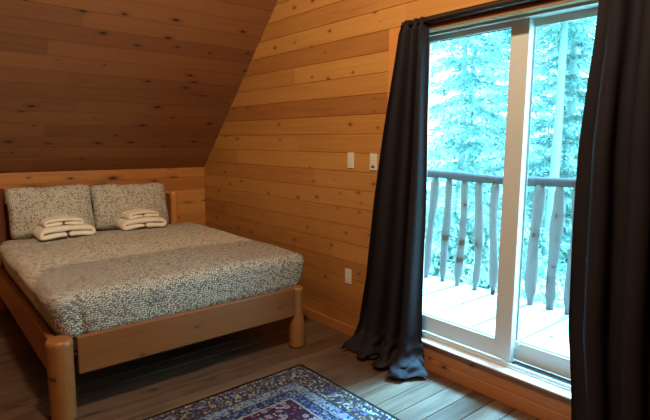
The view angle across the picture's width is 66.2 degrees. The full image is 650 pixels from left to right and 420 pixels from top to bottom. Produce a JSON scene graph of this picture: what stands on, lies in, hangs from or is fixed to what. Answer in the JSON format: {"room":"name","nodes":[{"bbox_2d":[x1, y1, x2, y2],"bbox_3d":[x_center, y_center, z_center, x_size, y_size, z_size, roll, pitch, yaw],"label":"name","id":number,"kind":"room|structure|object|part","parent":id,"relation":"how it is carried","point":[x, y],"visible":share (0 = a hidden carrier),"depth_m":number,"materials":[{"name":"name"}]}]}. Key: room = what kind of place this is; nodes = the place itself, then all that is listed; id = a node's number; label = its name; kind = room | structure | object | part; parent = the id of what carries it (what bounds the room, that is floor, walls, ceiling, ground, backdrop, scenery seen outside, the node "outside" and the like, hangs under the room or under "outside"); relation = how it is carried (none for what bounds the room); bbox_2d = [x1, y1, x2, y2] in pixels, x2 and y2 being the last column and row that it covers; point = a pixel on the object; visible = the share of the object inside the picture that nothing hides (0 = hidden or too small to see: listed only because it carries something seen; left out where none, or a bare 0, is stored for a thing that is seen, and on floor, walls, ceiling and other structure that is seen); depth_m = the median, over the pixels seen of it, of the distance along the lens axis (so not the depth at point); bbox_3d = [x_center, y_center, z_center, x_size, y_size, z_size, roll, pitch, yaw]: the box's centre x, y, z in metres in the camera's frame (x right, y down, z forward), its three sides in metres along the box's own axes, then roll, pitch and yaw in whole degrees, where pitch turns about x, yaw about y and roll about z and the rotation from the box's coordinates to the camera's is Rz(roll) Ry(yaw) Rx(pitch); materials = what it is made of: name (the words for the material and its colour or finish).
{"room":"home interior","nodes":[
{"label":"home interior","id":0,"kind":"room"},
{"bbox_2d":[0,167,205,225],"bbox_3d":[-3.133,0.304,4.243,4.760,1.213,0.100,-6,10,-40],"label":"wall","id":1,"kind":"structure","parent":0,"point":[189,183],"depth_m":5.15,"materials":[{"name":"orange wood"}]},
{"bbox_2d":[0,0,277,172],"bbox_3d":[-0.478,-1.895,0.909,4.740,4.078,8.042,-6,10,-40],"label":"ceiling","id":2,"kind":"structure","parent":0,"point":[86,85],"depth_m":4.19,"materials":[{"name":"brown wood"}]},
{"bbox_2d":[0,313,539,419],"bbox_3d":[-0.566,1.394,1.300,4.760,0.120,7.900,-6,10,-40],"label":"floor","id":3,"kind":"structure","parent":0,"point":[142,388],"depth_m":3.17,"materials":[{"name":"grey wood"}]},
{"bbox_2d":[0,188,304,419],"bbox_3d":[-1.515,0.414,3.978,1.721,1.085,2.355,-6,10,-40],"label":"bed","id":4,"kind":"object","parent":3,"relation":"on","point":[104,348],"visible":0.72,"depth_m":3.03,"materials":[{"name":"brown wood"}]},
{"bbox_3d":[-2.815,0.359,4.330,0.135,1.085,0.137,-6,10,-40],"label":"head post","id":5,"kind":"part","parent":4,"relation":"part of","materials":[{"name":"brown wood"}]},
{"bbox_3d":[-2.144,0.676,3.487,0.040,0.212,2.100,-6,10,-40],"label":"rail","id":6,"kind":"part","parent":4,"relation":"part of","materials":[{"name":"brown wood"}]},
{"bbox_3d":[-1.411,0.910,2.671,0.132,0.458,0.132,-6,10,-40],"label":"foot post","id":7,"kind":"part","parent":4,"relation":"part of","materials":[{"name":"brown wood"}]},
{"bbox_2d":[4,224,169,350],"bbox_3d":[-1.522,0.468,3.985,1.528,0.333,2.100,-6,10,-40],"label":"mattress","id":8,"kind":"object","parent":4,"relation":"on","point":[5,270],"visible":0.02,"depth_m":3.35,"materials":[{"name":"white fabric"}]},
{"bbox_2d":[5,184,95,238],"bbox_3d":[-2.380,0.003,4.353,0.668,0.427,0.279,-6,10,-40],"label":"pillow","id":9,"kind":"object","parent":8,"relation":"on","point":[27,206],"visible":0.7,"depth_m":4.22,"materials":[{"name":"fabric"}]},
{"bbox_2d":[90,183,168,229],"bbox_3d":[-1.862,-0.045,4.796,0.711,0.419,0.273,-6,10,-40],"label":"pillow","id":10,"kind":"object","parent":8,"relation":"on","point":[109,201],"visible":0.8,"depth_m":4.66,"materials":[{"name":"fabric"}]},
{"bbox_2d":[0,222,303,339],"bbox_3d":[-1.387,0.412,3.864,1.733,0.288,1.867,-6,10,-40],"label":"duvet","id":11,"kind":"object","parent":8,"relation":"on","point":[79,284],"visible":0.95,"depth_m":3.28,"materials":[{"name":"fabric"}]},
{"bbox_2d":[33,223,95,239],"bbox_3d":[-2.203,0.168,4.222,0.444,0.104,0.253,-7,10,-42],"label":"folded towel","id":12,"kind":"object","parent":11,"relation":"on","point":[42,233],"visible":0.94,"depth_m":4.12,"materials":[{"name":"beige fabric"}]},
{"bbox_2d":[40,215,83,226],"bbox_3d":[-2.224,0.088,4.219,0.314,0.070,0.200,-5,10,-36],"label":"folded towel","id":13,"kind":"object","parent":12,"relation":"on","point":[55,220],"visible":1,"depth_m":4.16,"materials":[{"name":"beige fabric"}]},
{"bbox_2d":[117,216,166,229],"bbox_3d":[-1.719,0.111,4.676,0.416,0.099,0.242,-6,10,-37],"label":"folded towel","id":14,"kind":"object","parent":11,"relation":"on","point":[123,224],"visible":0.94,"depth_m":4.58,"materials":[{"name":"beige fabric"}]},
{"bbox_2d":[121,209,158,218],"bbox_3d":[-1.736,0.031,4.677,0.189,0.070,0.300,8,11,44],"label":"folded towel","id":15,"kind":"object","parent":14,"relation":"on","point":[135,213],"visible":1,"depth_m":4.61,"materials":[{"name":"beige fabric"}]},
{"bbox_3d":[-2.207,0.209,4.824,1.465,0.655,0.040,-6,10,-40],"label":"headboard","id":16,"kind":"part","parent":4,"relation":"part of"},
{"bbox_3d":[-1.609,0.283,5.342,0.104,0.975,0.104,-6,10,-40],"label":"head post","id":17,"kind":"part","parent":4,"relation":"part of","materials":[{"name":"brown wood"}]},
{"bbox_3d":[-0.782,0.724,3.156,1.450,0.209,0.038,-6,10,-40],"label":"foot rail","id":18,"kind":"part","parent":4,"relation":"part of","materials":[{"name":"brown wood"}]},
{"bbox_3d":[-0.207,0.783,3.673,0.121,0.452,0.119,-6,10,-40],"label":"foot post","id":19,"kind":"part","parent":4,"relation":"part of","materials":[{"name":"brown wood"}]},
{"bbox_2d":[143,364,399,419],"bbox_3d":[-0.524,1.226,2.040,2.299,0.010,1.610,-6,10,-40],"label":"oriental rug","id":20,"kind":"object","parent":3,"relation":"on","point":[298,392],"visible":1,"depth_m":2.87,"materials":[{"name":"blue fabric"}]},
{"bbox_2d":[204,0,566,415],"bbox_3d":[1.255,-1.445,2.461,0.180,5.211,7.930,-6,10,-40],"label":"wall","id":21,"kind":"structure","parent":0,"point":[313,90],"depth_m":4.05,"materials":[{"name":"brown wood"}]},
{"bbox_2d":[345,268,351,283],"bbox_3d":[0.179,0.513,3.859,0.010,0.116,0.070,-6,10,-40],"label":"power outlet","id":22,"kind":"object","parent":21,"relation":"attached to","point":[348,273],"visible":1,"depth_m":3.85,"materials":[{"name":"white plastic"}]},
{"bbox_2d":[347,152,353,167],"bbox_3d":[0.191,-0.371,3.729,0.011,0.116,0.068,-6,10,-40],"label":"light switch","id":23,"kind":"object","parent":21,"relation":"attached to","point":[350,161],"visible":1,"depth_m":3.72,"materials":[{"name":"white plastic"}]},
{"bbox_2d":[370,153,376,170],"bbox_3d":[0.343,-0.342,3.549,0.011,0.120,0.070,-6,10,-40],"label":"dimmer switch","id":24,"kind":"object","parent":21,"relation":"attached to","point":[373,157],"visible":1,"depth_m":3.54,"materials":[{"name":"white plastic"}]},
{"bbox_2d":[387,27,400,104],"bbox_3d":[0.482,-0.179,3.410,0.008,2.060,0.180,-6,10,-40],"label":"trim","id":25,"kind":"structure","parent":21,"relation":"attached to","point":[393,33],"depth_m":3.33,"materials":[{"name":"brown wood"}]},
{"bbox_2d":[303,306,570,419],"bbox_3d":[1.180,1.107,2.730,0.014,0.080,7.886,-6,10,-40],"label":"baseboard","id":26,"kind":"structure","parent":21,"relation":"attached to","point":[536,410],"depth_m":3.03,"materials":[{"name":"brown wood"}]},
{"bbox_2d":[401,0,544,28],"bbox_3d":[1.133,-1.068,2.437,0.100,0.055,1.970,-6,10,-40],"label":"curtain rod","id":27,"kind":"object","parent":21,"relation":"attached to","point":[496,5],"visible":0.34,"depth_m":2.77,"materials":[{"name":"brown metal"}]},
{"bbox_2d":[341,17,428,378],"bbox_3d":[0.400,-0.070,3.236,0.303,2.232,0.661,-6,10,-40],"label":"curtain","id":28,"kind":"object","parent":27,"relation":"hanging from","point":[389,327],"visible":1,"depth_m":3.24,"materials":[{"name":"grey fabric"}]},
{"bbox_2d":[568,0,649,419],"bbox_3d":[1.399,0.084,2.192,0.133,2.243,0.640,-6,10,-40],"label":"curtain","id":29,"kind":"object","parent":27,"relation":"hanging from","point":[609,319],"visible":1,"depth_m":2.27,"materials":[{"name":"grey fabric"}]},
{"bbox_2d":[423,275,569,356],"bbox_3d":[0.605,0.880,4.771,1.375,0.290,7.272,-6,10,-40],"label":"deck","id":30,"kind":"object","parent":21,"relation":"attached to","point":[540,327],"visible":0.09,"depth_m":4.04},
{"bbox_2d":[424,169,575,314],"bbox_3d":[1.710,0.253,4.253,0.113,1.112,5.004,-6,10,-40],"label":"balcony railing","id":31,"kind":"object","parent":30,"relation":"on","point":[539,193],"visible":0.56,"depth_m":4.46,"materials":[{"name":"grey wood"}]},
{"bbox_3d":[1.712,-0.245,4.184,0.111,0.106,5.004,-6,10,-40],"label":"rail","id":32,"kind":"part","parent":31,"relation":"part of","materials":[{"name":"grey wood"}]},
{"bbox_2d":[422,342,570,416],"bbox_3d":[1.936,1.140,1.836,0.006,0.103,4.550,-6,10,-40],"label":"trim","id":33,"kind":"structure","parent":21,"relation":"attached to","point":[560,404],"depth_m":2.90,"materials":[{"name":"brown wood"}]},
{"bbox_2d":[422,336,570,399],"bbox_3d":[1.059,0.934,2.882,0.078,0.012,1.630,-6,10,-40],"label":"sill","id":34,"kind":"structure","parent":21,"relation":"attached to","point":[535,382],"depth_m":2.90,"materials":[{"name":"white plastic"}]},
{"bbox_2d":[429,0,590,32],"bbox_3d":[1.029,-1.037,2.600,0.060,0.021,1.564,-6,10,-40],"label":"trim","id":35,"kind":"structure","parent":21,"relation":"attached to","point":[558,3],"depth_m":2.65,"materials":[{"name":"brown wood"}]},
{"bbox_2d":[422,0,598,391],"bbox_3d":[1.126,-0.071,2.817,0.149,1.998,1.558,-6,10,-40],"label":"door","id":36,"kind":"structure","parent":21,"relation":"in","point":[504,349],"depth_m":2.84,"materials":[{"name":"white plastic"}]},
{"bbox_3d":[0.867,-0.109,3.089,0.044,1.937,0.744,-6,10,-40],"label":"fixed panel","id":37,"kind":"part","parent":36,"relation":"part of","materials":[{"name":"clear glass"}]},
{"bbox_3d":[1.372,-0.036,2.589,0.040,1.941,0.829,-6,10,-40],"label":"sliding panel","id":38,"kind":"part","parent":36,"relation":"part of","materials":[{"name":"clear glass"}]},
{"label":"outside","id":39,"kind":"structure","parent":0,"visible":0},
{"bbox_2d":[426,143,577,266],"bbox_3d":[7.872,-1.981,30.126,45.000,4.392,60.000,-6,10,-40],"label":"ground","id":40,"kind":"structure","parent":39,"point":[428,185],"depth_m":33.81,"materials":[{"name":"white snow"}]},
{"bbox_2d":[428,252,453,276],"bbox_3d":[1.388,1.818,9.356,2.741,2.450,2.649,-3,8,-21],"label":"shrub","id":41,"kind":"object","parent":40,"relation":"on","point":[435,262],"visible":0.02,"depth_m":9.19,"materials":[{"name":"green plant"}]},
{"bbox_2d":[425,206,486,263],"bbox_3d":[2.627,1.241,12.387,3.154,2.791,2.992,2,8,10],"label":"shrub","id":42,"kind":"object","parent":40,"relation":"on","point":[469,240],"visible":0.02,"depth_m":11.74,"materials":[{"name":"green plant"}]},
{"bbox_2d":[429,235,488,288],"bbox_3d":[2.190,1.716,9.473,2.805,2.617,2.957,1,8,6],"label":"shrub","id":43,"kind":"object","parent":40,"relation":"on","point":[436,251],"visible":0.06,"depth_m":9.07,"materials":[{"name":"green plant"}]},
{"bbox_2d":[429,32,548,195],"bbox_3d":[8.239,-6.689,24.490,6.382,13.119,6.480,-5,9,-34],"label":"conifer","id":44,"kind":"object","parent":40,"relation":"on","point":[480,68],"visible":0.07,"depth_m":24.41,"materials":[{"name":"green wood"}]},
{"bbox_2d":[425,30,554,257],"bbox_3d":[4.510,-4.644,15.034,6.630,13.627,6.730,-3,9,-25],"label":"conifer","id":45,"kind":"object","parent":40,"relation":"on","point":[486,77],"visible":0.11,"depth_m":14.85,"materials":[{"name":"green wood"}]},
{"bbox_2d":[425,30,569,288],"bbox_3d":[2.864,-2.695,10.306,5.360,11.018,5.442,4,9,27],"label":"spruce tree","id":46,"kind":"object","parent":40,"relation":"on","point":[461,145],"visible":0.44,"depth_m":10.10,"materials":[{"name":"green plant"}]},
{"bbox_2d":[435,234,566,307],"bbox_3d":[3.416,1.702,9.627,2.805,2.617,2.957,-5,10,-37],"label":"shrub","id":47,"kind":"object","parent":40,"relation":"on","point":[542,270],"visible":0.02,"depth_m":9.14,"materials":[{"name":"green plant"}]},
{"bbox_2d":[445,252,563,305],"bbox_3d":[2.844,1.948,8.460,2.741,2.450,2.649,3,8,22],"label":"shrub","id":48,"kind":"object","parent":40,"relation":"on","point":[483,275],"visible":0.02,"depth_m":8.35,"materials":[{"name":"green plant"}]},
{"bbox_2d":[478,29,571,206],"bbox_3d":[8.209,-5.882,20.065,4.651,13.406,4.726,-3,8,-20],"label":"conifer","id":49,"kind":"object","parent":40,"relation":"on","point":[538,52],"visible":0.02,"depth_m":20.27,"materials":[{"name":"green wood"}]},
{"bbox_2d":[472,16,596,283],"bbox_3d":[5.535,-3.610,10.950,4.393,12.662,4.464,5,9,31],"label":"fir tree","id":50,"kind":"object","parent":40,"relation":"on","point":[573,81],"visible":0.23,"depth_m":11.08,"materials":[{"name":"green plant"}]},
{"bbox_2d":[473,25,595,271],"bbox_3d":[7.840,-5.260,15.952,6.922,14.014,6.818,1,8,3],"label":"conifer","id":51,"kind":"object","parent":40,"relation":"on","point":[590,34],"visible":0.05,"depth_m":16.09,"materials":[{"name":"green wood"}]},
{"bbox_2d":[521,278,564,308],"bbox_3d":[3.301,2.155,7.603,2.422,2.224,2.428,-5,9,-32],"label":"shrub","id":52,"kind":"object","parent":40,"relation":"on","point":[560,304],"visible":0.02,"depth_m":7.75,"materials":[{"name":"green plant"}]},
{"bbox_2d":[491,16,596,303],"bbox_3d":[4.564,-3.353,9.233,2.943,12.605,2.860,1,8,2],"label":"fir","id":53,"kind":"object","parent":40,"relation":"on","point":[575,26],"visible":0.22,"depth_m":9.51,"materials":[{"name":"green plant"}]},
{"bbox_3d":[4.576,-6.132,8.851,2.951,6.217,2.881,1,8,2],"label":"crown","id":54,"kind":"part","parent":53,"relation":"part of","materials":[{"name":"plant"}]},
{"bbox_2d":[528,32,593,221],"bbox_3d":[11.069,-6.375,18.221,7.145,14.687,7.254,1,8,7],"label":"conifer","id":55,"kind":"object","parent":40,"relation":"on","point":[586,32],"visible":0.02,"depth_m":19.26,"materials":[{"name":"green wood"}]}
]}

